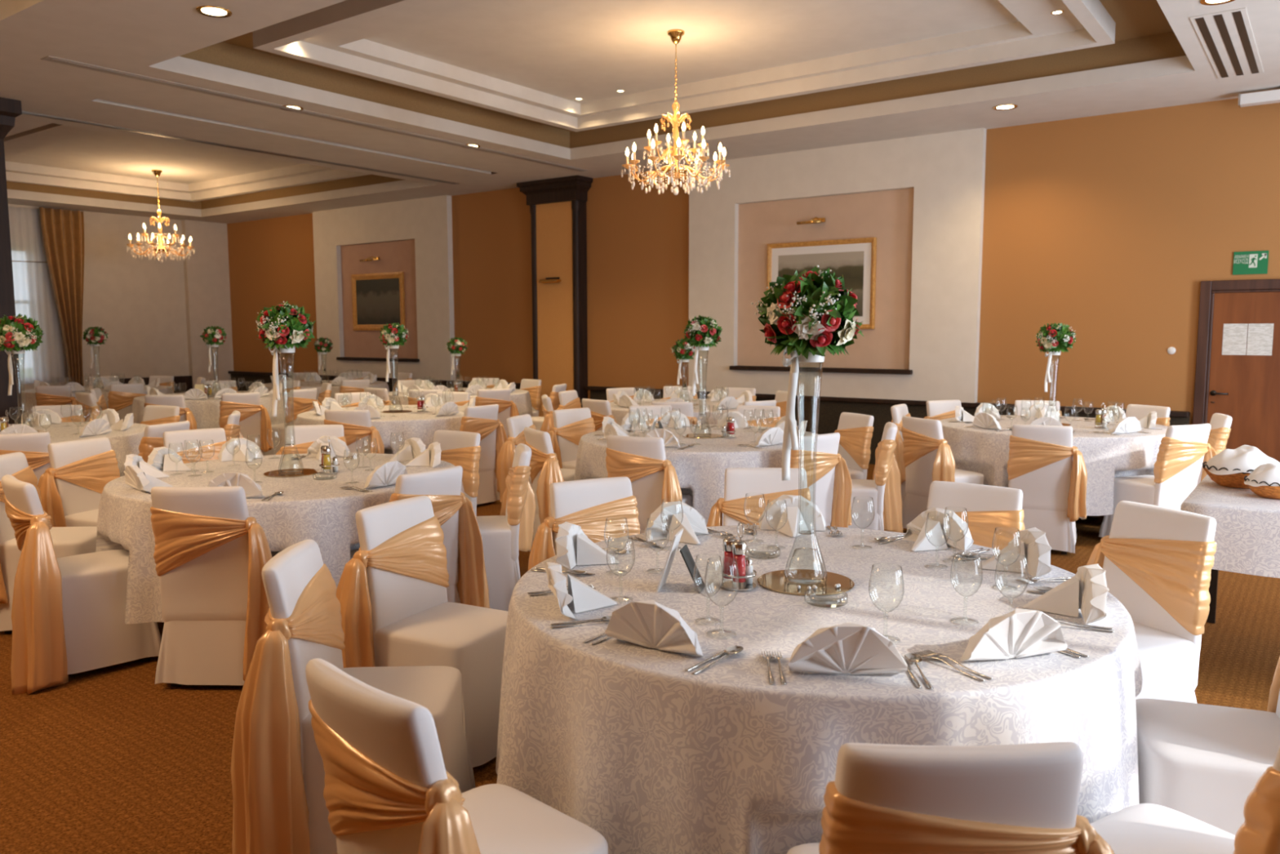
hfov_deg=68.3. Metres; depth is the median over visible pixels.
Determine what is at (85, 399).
banquet chair
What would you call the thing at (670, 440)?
napkin
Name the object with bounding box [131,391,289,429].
tablecloth
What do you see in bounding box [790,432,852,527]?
banquet chair
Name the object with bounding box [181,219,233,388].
wall panel
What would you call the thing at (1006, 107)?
recessed light
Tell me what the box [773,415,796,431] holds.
napkin
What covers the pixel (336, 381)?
napkin
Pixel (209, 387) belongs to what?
bottle
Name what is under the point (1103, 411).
bottle
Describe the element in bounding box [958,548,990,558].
fork
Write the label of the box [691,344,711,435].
vase
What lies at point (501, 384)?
napkin
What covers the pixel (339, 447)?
napkin
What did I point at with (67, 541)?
banquet chair
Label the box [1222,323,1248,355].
notice
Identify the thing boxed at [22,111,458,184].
ceiling vent
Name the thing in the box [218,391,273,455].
banquet chair
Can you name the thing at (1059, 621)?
fork
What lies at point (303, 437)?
banquet chair
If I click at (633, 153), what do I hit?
candle
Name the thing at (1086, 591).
napkin
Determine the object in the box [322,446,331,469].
bottle
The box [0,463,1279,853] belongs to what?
floor
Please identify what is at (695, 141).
candle
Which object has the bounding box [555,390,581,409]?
banquet chair
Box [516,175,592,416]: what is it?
column
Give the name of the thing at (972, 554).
spoon
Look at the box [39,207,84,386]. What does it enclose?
drape
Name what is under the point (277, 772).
banquet chair
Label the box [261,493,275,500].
table knife
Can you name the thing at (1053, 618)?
fork
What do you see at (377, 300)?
print
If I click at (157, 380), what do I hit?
napkin
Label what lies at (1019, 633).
napkin
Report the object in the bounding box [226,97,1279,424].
wall
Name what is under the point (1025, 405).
banquet chair
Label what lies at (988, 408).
napkin
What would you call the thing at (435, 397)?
napkin
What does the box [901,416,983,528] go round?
banquet chair
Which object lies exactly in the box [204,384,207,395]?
bottle
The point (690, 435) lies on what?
mirror plate
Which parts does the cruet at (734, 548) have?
handle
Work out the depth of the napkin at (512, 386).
11.69 m
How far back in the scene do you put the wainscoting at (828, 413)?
11.19 m
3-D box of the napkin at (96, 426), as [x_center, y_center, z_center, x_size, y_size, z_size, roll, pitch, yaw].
[-4.071,-0.001,6.972,0.199,0.126,0.255,2,6,18]
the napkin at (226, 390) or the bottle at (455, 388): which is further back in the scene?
the bottle at (455, 388)
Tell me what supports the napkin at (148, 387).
on the tablecloth at (206, 412)
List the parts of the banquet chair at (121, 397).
sash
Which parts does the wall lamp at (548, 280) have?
wall plate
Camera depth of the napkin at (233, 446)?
5.61 m
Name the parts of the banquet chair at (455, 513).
seat, sash, backrest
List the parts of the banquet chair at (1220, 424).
sash, backrest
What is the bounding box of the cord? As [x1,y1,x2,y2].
[12,260,47,262]
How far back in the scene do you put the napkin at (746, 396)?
9.94 m
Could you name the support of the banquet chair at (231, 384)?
on the floor
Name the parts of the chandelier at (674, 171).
bulb, bulb, arm, arm, bulb, arm, bulb, bulb, arm, arm, arm, bulb, arm, crown, dish, chain, arm, bulb, arm, bulb, arm, arm, arm, bulb, arm, bulb, bulb, arm, arm, bulb, bulb, bulb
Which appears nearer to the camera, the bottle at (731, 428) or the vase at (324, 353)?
the bottle at (731, 428)
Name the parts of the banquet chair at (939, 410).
sash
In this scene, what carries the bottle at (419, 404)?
on the cruet at (420, 404)
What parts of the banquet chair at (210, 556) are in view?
leg, sash, backrest, seat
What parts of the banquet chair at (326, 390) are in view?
sash, backrest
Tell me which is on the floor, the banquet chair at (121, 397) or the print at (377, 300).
the banquet chair at (121, 397)
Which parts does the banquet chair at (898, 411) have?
backrest, sash, seat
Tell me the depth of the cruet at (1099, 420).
7.32 m
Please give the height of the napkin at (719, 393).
0.125 m
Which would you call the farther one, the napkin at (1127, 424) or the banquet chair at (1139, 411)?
the banquet chair at (1139, 411)
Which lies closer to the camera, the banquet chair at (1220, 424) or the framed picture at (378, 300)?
the banquet chair at (1220, 424)
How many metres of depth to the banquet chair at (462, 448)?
6.03 m
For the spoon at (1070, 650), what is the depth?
2.23 m
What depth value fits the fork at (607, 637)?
2.33 m
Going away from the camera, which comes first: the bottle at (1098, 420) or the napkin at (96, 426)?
the napkin at (96, 426)
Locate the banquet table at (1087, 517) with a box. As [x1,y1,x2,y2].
[1075,515,1097,529]
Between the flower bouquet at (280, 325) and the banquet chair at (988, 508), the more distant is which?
the flower bouquet at (280, 325)
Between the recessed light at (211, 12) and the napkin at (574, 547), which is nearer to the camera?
the napkin at (574, 547)
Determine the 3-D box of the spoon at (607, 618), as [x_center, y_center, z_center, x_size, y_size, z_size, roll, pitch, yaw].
[-0.137,0.510,2.466,0.196,0.010,0.038,-2,6,-19]
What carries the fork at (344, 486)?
on the tablecloth at (322, 512)
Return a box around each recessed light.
[195,5,231,17]
[280,105,303,111]
[461,144,480,148]
[992,104,1017,110]
[1050,10,1063,14]
[1200,0,1235,5]
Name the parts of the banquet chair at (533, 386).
sash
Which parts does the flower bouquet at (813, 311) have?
white flower, white flower, white flower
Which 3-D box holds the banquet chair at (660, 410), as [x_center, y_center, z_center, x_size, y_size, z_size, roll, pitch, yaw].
[0.106,0.280,8.067,0.535,0.899,0.616,-2,6,-15]
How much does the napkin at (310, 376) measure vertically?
0.126 m
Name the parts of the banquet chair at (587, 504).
backrest, sash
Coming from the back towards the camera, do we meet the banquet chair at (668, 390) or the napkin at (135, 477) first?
the banquet chair at (668, 390)
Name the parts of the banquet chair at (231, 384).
sash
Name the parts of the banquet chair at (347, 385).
sash, backrest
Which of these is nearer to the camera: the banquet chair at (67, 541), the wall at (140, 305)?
the banquet chair at (67, 541)
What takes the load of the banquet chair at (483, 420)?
on the floor
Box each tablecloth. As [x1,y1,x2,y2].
[0,422,148,476]
[21,385,173,423]
[95,453,465,623]
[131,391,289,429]
[263,380,389,399]
[295,404,464,453]
[388,387,533,416]
[495,524,1142,853]
[573,424,817,526]
[609,398,742,425]
[939,415,1168,515]
[1180,474,1279,577]
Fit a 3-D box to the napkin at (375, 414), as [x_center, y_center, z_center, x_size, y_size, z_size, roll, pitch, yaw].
[-2.385,-0.135,8.249,0.224,0.125,0.216,-5,8,-41]
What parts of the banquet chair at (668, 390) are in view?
sash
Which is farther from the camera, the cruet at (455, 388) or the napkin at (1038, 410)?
the cruet at (455, 388)
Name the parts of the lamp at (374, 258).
lamp shade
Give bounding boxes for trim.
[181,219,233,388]
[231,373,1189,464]
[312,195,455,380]
[336,356,419,362]
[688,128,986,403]
[728,365,912,374]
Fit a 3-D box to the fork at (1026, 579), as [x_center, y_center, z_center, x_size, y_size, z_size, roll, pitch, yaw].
[1.241,0.462,2.891,0.198,0.012,0.023,-2,6,-14]
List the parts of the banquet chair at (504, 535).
seat, sash, backrest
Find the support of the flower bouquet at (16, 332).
in the vase at (21, 351)
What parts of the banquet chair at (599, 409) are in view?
sash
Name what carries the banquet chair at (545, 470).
on the floor
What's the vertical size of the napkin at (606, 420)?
0.126 m
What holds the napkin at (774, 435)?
on the tablecloth at (700, 468)
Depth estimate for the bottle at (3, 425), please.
6.86 m
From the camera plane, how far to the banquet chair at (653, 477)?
5.82 m
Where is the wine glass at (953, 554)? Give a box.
[950,554,982,621]
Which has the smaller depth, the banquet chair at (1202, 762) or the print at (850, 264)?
the banquet chair at (1202, 762)
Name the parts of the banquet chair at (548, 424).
backrest, sash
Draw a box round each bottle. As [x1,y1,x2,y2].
[0,417,6,431]
[2,416,8,427]
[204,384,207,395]
[207,384,212,395]
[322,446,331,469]
[417,396,421,408]
[420,395,424,408]
[453,381,457,391]
[722,536,736,582]
[726,416,731,433]
[728,417,734,434]
[731,539,746,585]
[1094,408,1102,425]
[1100,408,1106,424]
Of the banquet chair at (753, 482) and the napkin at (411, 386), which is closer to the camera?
the banquet chair at (753, 482)
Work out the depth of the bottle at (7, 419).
6.91 m
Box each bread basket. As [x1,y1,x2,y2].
[1202,461,1253,488]
[1244,475,1279,498]
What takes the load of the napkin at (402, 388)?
on the tablecloth at (521, 397)
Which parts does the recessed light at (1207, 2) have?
lamp glass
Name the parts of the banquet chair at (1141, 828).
seat, sash, backrest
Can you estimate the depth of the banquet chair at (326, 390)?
11.78 m
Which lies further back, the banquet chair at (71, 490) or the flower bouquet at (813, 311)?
the banquet chair at (71, 490)
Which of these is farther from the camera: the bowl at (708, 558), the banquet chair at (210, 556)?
the banquet chair at (210, 556)
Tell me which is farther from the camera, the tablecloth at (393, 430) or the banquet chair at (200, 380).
the banquet chair at (200, 380)
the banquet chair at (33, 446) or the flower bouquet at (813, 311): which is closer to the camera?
the flower bouquet at (813, 311)
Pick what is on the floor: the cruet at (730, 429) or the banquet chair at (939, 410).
the banquet chair at (939, 410)
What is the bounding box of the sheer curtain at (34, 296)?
[8,206,65,383]
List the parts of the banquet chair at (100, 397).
backrest, sash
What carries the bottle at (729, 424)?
on the cruet at (730, 429)
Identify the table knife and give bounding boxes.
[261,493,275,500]
[535,567,595,574]
[550,618,604,625]
[633,536,662,547]
[684,644,737,671]
[752,524,756,535]
[878,536,903,543]
[901,655,921,688]
[960,556,991,559]
[1026,591,1044,594]
[1057,650,1080,657]
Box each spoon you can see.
[266,491,284,500]
[530,568,586,574]
[550,615,611,627]
[627,537,657,546]
[692,645,743,673]
[743,523,753,533]
[874,533,906,540]
[904,653,933,688]
[961,552,995,557]
[1033,586,1107,597]
[1066,648,1088,656]
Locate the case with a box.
[1238,88,1279,107]
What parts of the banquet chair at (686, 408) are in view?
sash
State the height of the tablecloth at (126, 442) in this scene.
0.561 m
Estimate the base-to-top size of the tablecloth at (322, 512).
0.561 m
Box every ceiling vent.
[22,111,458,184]
[40,55,587,171]
[1189,7,1263,79]
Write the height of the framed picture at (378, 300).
0.960 m
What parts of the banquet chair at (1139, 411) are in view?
backrest, sash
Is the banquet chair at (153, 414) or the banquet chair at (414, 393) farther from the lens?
the banquet chair at (414, 393)
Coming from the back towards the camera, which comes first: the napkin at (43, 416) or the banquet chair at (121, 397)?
the banquet chair at (121, 397)
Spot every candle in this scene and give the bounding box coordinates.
[626,155,628,164]
[632,151,635,159]
[651,147,654,156]
[677,146,679,155]
[682,130,684,138]
[693,140,696,148]
[702,147,705,156]
[719,151,721,159]
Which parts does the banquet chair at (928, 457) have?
sash, backrest, seat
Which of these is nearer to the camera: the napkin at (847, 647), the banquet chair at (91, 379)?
the napkin at (847, 647)
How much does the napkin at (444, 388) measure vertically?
0.126 m
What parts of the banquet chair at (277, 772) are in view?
backrest, sash, seat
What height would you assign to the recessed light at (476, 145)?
0.008 m
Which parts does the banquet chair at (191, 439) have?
backrest, sash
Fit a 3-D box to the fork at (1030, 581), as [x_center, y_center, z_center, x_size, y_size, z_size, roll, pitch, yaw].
[1.247,0.465,2.867,0.198,0.012,0.023,-2,6,-14]
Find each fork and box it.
[339,486,368,492]
[343,486,373,491]
[527,584,593,593]
[528,586,595,595]
[582,632,604,642]
[590,635,609,644]
[602,547,632,551]
[603,549,630,553]
[706,528,737,537]
[707,530,728,537]
[761,650,774,684]
[772,650,786,684]
[826,525,835,536]
[833,525,842,535]
[914,651,985,680]
[922,649,992,679]
[951,547,982,556]
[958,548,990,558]
[1014,576,1071,581]
[1019,578,1066,583]
[1053,617,1112,629]
[1058,621,1113,631]
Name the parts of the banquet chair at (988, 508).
backrest, sash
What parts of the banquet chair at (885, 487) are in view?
seat, sash, backrest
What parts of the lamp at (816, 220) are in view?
lamp shade, wall plate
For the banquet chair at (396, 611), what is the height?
0.899 m
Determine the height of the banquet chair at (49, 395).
0.899 m
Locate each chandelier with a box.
[126,169,195,262]
[621,29,730,195]
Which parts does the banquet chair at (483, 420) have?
sash, backrest, seat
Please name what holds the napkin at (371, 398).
on the tablecloth at (393, 430)
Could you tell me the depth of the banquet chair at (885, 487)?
6.43 m
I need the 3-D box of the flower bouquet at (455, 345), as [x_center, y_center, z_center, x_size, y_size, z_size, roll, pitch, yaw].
[-2.287,-1.017,11.802,0.273,0.224,0.264,2,6,20]
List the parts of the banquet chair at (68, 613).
backrest, sash, seat, leg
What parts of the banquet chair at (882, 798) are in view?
seat, sash, backrest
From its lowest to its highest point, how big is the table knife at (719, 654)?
0.004 m
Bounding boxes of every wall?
[8,204,189,391]
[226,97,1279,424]
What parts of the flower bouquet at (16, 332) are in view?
white flower, white flower, white flower, white flower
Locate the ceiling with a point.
(508, 73)
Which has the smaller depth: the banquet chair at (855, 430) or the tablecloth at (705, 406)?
the banquet chair at (855, 430)
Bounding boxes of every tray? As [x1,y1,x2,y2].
[319,470,339,473]
[720,435,735,437]
[721,580,756,591]
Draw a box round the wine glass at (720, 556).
[693,555,723,620]
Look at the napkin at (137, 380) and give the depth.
13.36 m
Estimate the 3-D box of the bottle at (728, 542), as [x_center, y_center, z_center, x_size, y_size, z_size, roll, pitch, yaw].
[0.269,0.400,2.830,0.043,0.139,0.043,4,7,36]
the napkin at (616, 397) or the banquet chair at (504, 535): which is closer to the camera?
the banquet chair at (504, 535)
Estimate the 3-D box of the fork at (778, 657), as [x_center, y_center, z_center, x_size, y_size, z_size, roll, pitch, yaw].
[0.317,0.541,2.140,0.023,0.012,0.198,0,6,3]
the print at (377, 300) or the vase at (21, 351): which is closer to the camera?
the vase at (21, 351)
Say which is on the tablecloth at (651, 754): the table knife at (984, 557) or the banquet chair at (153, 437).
the table knife at (984, 557)
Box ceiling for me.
[0,0,1279,223]
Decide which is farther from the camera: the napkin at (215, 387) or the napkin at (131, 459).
the napkin at (215, 387)
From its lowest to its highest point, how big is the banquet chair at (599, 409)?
0.899 m
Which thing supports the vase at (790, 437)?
on the mirror plate at (774, 580)
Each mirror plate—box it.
[35,430,47,432]
[263,468,319,476]
[380,409,412,413]
[682,433,722,438]
[757,568,854,595]
[1061,422,1071,426]
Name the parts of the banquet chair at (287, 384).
sash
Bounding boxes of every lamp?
[359,256,379,262]
[538,277,560,283]
[796,217,825,224]
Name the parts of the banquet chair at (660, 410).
sash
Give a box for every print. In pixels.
[355,278,399,324]
[777,251,863,316]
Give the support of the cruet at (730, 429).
on the tablecloth at (700, 468)
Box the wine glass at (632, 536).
[606,536,635,599]
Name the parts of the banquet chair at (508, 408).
sash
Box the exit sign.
[1232,250,1268,275]
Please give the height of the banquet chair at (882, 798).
0.899 m
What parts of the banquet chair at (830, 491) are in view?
sash, backrest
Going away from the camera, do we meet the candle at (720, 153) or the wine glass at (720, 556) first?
the wine glass at (720, 556)
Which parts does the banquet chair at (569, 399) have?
backrest, sash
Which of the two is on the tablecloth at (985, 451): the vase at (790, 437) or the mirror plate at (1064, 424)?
the mirror plate at (1064, 424)
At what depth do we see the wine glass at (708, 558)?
2.37 m
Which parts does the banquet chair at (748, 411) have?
backrest, sash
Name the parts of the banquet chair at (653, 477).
sash, backrest, seat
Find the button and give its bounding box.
[1167,346,1175,354]
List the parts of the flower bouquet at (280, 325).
white flower, white flower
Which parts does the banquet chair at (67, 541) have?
leg, backrest, sash, seat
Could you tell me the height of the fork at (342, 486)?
0.012 m
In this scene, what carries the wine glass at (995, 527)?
on the tablecloth at (651, 754)
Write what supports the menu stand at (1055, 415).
on the tablecloth at (985, 451)
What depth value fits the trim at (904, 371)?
11.07 m
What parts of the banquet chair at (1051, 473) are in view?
sash, backrest, seat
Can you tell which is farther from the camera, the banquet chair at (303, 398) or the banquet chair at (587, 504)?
the banquet chair at (303, 398)
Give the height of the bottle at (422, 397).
0.139 m
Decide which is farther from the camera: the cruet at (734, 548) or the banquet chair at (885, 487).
the banquet chair at (885, 487)
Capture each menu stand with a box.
[194,383,204,392]
[649,414,663,431]
[656,528,705,593]
[1047,411,1059,421]
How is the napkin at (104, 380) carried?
on the tablecloth at (28, 397)
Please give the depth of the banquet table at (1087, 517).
7.69 m
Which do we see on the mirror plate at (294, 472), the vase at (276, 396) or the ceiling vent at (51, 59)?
the vase at (276, 396)
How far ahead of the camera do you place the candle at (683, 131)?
7.93 m
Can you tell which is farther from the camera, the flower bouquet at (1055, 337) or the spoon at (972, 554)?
the flower bouquet at (1055, 337)
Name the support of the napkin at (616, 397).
on the tablecloth at (705, 406)
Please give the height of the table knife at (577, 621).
0.004 m
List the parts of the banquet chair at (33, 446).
sash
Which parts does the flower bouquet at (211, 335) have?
white flower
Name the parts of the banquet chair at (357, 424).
sash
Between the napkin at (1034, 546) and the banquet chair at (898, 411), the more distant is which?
the banquet chair at (898, 411)
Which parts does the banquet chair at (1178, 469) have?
seat, sash, backrest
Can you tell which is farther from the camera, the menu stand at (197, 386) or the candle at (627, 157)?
the menu stand at (197, 386)
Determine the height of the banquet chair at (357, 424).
0.899 m
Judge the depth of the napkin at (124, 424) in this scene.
7.35 m
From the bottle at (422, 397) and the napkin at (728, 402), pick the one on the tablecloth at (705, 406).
the napkin at (728, 402)
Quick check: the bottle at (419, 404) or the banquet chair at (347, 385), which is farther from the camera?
the banquet chair at (347, 385)
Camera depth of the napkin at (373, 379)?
13.90 m
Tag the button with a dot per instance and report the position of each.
(1171, 350)
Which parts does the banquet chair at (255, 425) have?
sash, backrest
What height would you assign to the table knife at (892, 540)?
0.004 m
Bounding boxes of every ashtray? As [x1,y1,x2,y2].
[312,471,337,479]
[746,544,780,559]
[804,587,845,607]
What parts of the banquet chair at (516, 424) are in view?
backrest, sash, seat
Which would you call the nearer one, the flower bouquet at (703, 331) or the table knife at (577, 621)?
the table knife at (577, 621)
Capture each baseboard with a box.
[119,375,192,393]
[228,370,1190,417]
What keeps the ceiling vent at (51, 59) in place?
in the ceiling
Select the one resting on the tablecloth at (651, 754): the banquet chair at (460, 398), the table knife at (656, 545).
the table knife at (656, 545)
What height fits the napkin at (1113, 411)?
0.126 m
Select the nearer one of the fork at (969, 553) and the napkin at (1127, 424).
the fork at (969, 553)
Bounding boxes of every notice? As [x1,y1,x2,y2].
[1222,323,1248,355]
[1246,323,1274,355]
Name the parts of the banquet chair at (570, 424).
seat, sash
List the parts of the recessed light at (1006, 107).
lamp glass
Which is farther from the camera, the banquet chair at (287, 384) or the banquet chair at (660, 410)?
the banquet chair at (287, 384)
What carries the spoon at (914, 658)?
on the tablecloth at (651, 754)
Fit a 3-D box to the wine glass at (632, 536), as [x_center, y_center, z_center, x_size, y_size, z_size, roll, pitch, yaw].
[-0.055,0.402,2.680,0.083,0.182,0.083,-5,8,-39]
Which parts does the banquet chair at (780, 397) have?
sash, backrest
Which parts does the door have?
handle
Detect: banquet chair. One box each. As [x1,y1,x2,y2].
[0,431,50,484]
[0,451,97,633]
[0,474,161,694]
[31,404,84,422]
[35,385,76,405]
[37,436,119,527]
[75,391,100,422]
[88,376,119,386]
[89,387,107,410]
[107,382,146,420]
[137,420,190,462]
[139,404,180,425]
[144,394,196,429]
[148,375,174,391]
[150,486,271,686]
[163,427,227,463]
[194,377,205,387]
[204,380,237,391]
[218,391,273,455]
[224,410,243,440]
[231,538,475,853]
[262,387,321,455]
[275,424,346,454]
[278,380,300,391]
[292,372,317,381]
[305,657,608,853]
[317,382,331,404]
[324,409,386,453]
[334,391,370,407]
[335,495,507,767]
[339,378,369,392]
[347,371,370,379]
[350,465,489,608]
[364,387,393,405]
[392,372,412,391]
[396,379,422,387]
[408,389,443,404]
[432,430,480,515]
[436,391,470,405]
[459,404,507,504]
[471,377,499,387]
[475,388,519,438]
[475,443,536,611]
[496,413,575,503]
[520,378,541,416]
[524,426,564,551]
[528,476,639,570]
[531,383,566,431]
[540,394,554,432]
[548,407,595,469]
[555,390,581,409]
[582,398,617,431]
[605,435,692,533]
[606,387,635,402]
[628,404,671,426]
[651,401,700,424]
[660,386,697,399]
[706,467,810,526]
[724,386,755,401]
[736,404,781,426]
[742,400,776,406]
[774,390,787,417]
[786,741,1114,853]
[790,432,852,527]
[834,412,873,479]
[848,422,902,533]
[890,404,911,508]
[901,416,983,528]
[920,480,1024,550]
[924,400,961,420]
[1007,423,1087,554]
[1013,400,1062,416]
[1086,500,1216,702]
[1089,746,1279,853]
[1098,423,1216,537]
[1124,404,1170,426]
[1135,656,1279,835]
[1207,413,1232,454]
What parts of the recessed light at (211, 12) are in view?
lamp glass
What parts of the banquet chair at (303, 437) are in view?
sash, backrest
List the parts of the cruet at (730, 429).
handle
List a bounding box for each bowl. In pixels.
[704,558,739,605]
[868,564,904,611]
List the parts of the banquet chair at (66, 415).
sash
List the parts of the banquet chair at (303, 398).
seat, sash, backrest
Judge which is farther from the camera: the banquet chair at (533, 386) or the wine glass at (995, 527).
the banquet chair at (533, 386)
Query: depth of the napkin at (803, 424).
6.59 m
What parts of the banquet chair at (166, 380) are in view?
backrest, sash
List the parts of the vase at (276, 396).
glass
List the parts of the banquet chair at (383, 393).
backrest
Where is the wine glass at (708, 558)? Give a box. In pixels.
[704,558,739,633]
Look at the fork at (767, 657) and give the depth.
2.13 m
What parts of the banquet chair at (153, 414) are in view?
sash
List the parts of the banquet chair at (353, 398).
sash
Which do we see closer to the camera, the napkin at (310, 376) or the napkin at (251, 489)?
the napkin at (251, 489)
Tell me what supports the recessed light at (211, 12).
in the ceiling
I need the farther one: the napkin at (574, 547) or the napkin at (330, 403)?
the napkin at (330, 403)
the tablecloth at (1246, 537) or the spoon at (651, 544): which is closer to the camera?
the spoon at (651, 544)
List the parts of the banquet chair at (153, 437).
sash, backrest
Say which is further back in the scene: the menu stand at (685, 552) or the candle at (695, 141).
the candle at (695, 141)
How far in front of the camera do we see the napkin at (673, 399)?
9.00 m
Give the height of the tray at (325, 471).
0.005 m
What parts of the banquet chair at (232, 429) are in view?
sash, backrest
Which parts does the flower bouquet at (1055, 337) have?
white flower, white flower, white flower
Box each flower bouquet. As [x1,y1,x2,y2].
[0,313,44,351]
[82,326,109,344]
[200,325,227,345]
[255,300,315,351]
[314,337,333,352]
[378,322,408,346]
[446,337,467,354]
[670,337,694,359]
[684,315,722,347]
[751,264,863,359]
[1035,322,1075,352]
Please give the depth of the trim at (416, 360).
15.97 m
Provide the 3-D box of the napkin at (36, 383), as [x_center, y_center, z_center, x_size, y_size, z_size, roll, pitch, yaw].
[-7.914,-0.561,12.527,0.197,0.126,0.255,-2,6,-15]
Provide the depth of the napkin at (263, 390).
11.02 m
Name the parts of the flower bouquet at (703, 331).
white flower, white flower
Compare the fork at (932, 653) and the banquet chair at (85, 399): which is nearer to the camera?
the fork at (932, 653)
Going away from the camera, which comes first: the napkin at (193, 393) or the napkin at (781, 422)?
the napkin at (781, 422)
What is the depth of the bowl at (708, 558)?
2.37 m
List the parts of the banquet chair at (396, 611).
backrest, sash, seat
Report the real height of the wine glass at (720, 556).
0.174 m
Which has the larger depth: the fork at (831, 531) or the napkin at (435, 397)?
the napkin at (435, 397)
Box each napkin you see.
[0,424,37,434]
[25,408,62,426]
[33,380,40,389]
[38,382,49,386]
[65,382,85,391]
[78,417,111,437]
[91,377,111,386]
[96,408,119,424]
[103,381,122,391]
[110,413,133,431]
[123,465,173,492]
[124,453,169,478]
[128,376,145,384]
[145,377,159,386]
[146,386,151,395]
[146,446,191,471]
[149,387,165,395]
[184,388,208,399]
[207,471,264,497]
[211,382,228,392]
[214,387,236,399]
[217,437,263,462]
[247,382,265,392]
[251,386,269,396]
[268,382,283,393]
[278,373,287,380]
[281,377,292,380]
[304,373,321,381]
[306,435,350,460]
[311,400,328,415]
[321,397,344,409]
[331,376,346,385]
[337,372,352,379]
[353,404,381,418]
[358,394,384,408]
[362,373,373,379]
[363,460,407,488]
[368,373,377,383]
[388,437,425,461]
[396,382,407,392]
[404,441,441,466]
[406,384,420,394]
[417,379,435,390]
[421,393,443,406]
[431,385,450,391]
[435,401,459,416]
[457,397,475,411]
[465,384,484,395]
[467,378,486,388]
[492,379,507,389]
[504,382,515,391]
[544,561,617,619]
[555,521,618,569]
[601,416,630,434]
[604,423,628,437]
[604,600,703,656]
[613,393,621,406]
[617,391,636,403]
[618,395,639,407]
[620,413,648,430]
[633,389,653,401]
[644,501,708,544]
[645,428,679,447]
[660,410,689,428]
[665,397,684,401]
[670,387,693,400]
[706,388,727,400]
[715,396,738,409]
[715,410,748,428]
[736,390,752,403]
[755,426,783,446]
[758,494,826,537]
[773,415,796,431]
[787,622,907,674]
[795,420,807,435]
[902,506,973,551]
[955,405,974,422]
[960,608,1067,661]
[972,413,1001,430]
[973,403,1000,418]
[977,527,1051,576]
[1022,563,1109,623]
[1026,402,1056,417]
[1030,417,1062,426]
[1098,405,1125,422]
[1108,417,1141,433]
[1138,411,1157,428]
[1204,444,1279,475]
[1244,462,1279,486]
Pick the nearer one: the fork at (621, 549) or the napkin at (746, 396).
the fork at (621, 549)
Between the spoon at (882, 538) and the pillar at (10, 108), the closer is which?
the spoon at (882, 538)
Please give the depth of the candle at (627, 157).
8.17 m
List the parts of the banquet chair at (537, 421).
seat, sash, backrest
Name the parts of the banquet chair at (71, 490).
backrest, seat, sash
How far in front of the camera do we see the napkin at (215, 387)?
11.92 m
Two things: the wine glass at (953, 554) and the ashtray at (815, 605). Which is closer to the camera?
the wine glass at (953, 554)
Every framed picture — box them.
[351,271,405,330]
[766,237,876,328]
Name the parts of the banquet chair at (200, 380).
backrest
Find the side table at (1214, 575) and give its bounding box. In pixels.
[1207,568,1218,623]
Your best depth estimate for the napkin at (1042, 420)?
6.94 m
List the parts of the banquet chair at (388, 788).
backrest, sash, seat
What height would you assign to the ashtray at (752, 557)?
0.026 m
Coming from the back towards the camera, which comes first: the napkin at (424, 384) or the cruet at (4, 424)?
the napkin at (424, 384)
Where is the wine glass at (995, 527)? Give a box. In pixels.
[991,527,1021,587]
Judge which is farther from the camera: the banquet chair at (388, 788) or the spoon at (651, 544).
the spoon at (651, 544)
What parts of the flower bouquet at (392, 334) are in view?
white flower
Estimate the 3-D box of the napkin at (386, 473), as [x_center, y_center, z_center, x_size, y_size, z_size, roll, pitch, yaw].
[-1.298,0.227,4.690,0.199,0.126,0.255,4,7,34]
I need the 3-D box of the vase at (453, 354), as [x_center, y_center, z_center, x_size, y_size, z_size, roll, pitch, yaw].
[-2.290,-0.699,11.838,0.136,0.504,0.128,3,6,25]
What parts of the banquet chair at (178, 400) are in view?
sash, backrest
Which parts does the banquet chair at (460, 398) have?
sash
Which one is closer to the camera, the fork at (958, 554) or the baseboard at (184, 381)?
the fork at (958, 554)
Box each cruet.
[0,409,12,431]
[204,380,213,396]
[319,436,339,473]
[416,391,427,412]
[449,381,458,391]
[720,409,735,437]
[721,522,756,591]
[1094,403,1109,428]
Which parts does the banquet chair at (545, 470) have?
backrest, seat, sash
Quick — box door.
[1192,279,1279,462]
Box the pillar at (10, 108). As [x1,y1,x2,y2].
[0,97,22,424]
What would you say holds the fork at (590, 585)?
on the tablecloth at (651, 754)
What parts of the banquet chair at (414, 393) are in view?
sash, backrest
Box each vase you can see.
[4,347,32,425]
[88,343,103,388]
[206,342,218,382]
[268,344,302,472]
[317,351,329,382]
[384,343,401,409]
[450,352,463,391]
[676,358,690,399]
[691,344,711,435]
[782,346,826,583]
[1044,350,1061,419]
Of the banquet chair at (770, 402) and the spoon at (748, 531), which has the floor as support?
the banquet chair at (770, 402)
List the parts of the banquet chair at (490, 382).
sash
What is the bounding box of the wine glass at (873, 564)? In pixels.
[868,564,904,639]
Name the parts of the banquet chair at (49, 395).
sash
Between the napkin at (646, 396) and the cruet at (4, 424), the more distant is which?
the napkin at (646, 396)
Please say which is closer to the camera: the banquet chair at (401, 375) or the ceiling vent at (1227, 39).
the ceiling vent at (1227, 39)

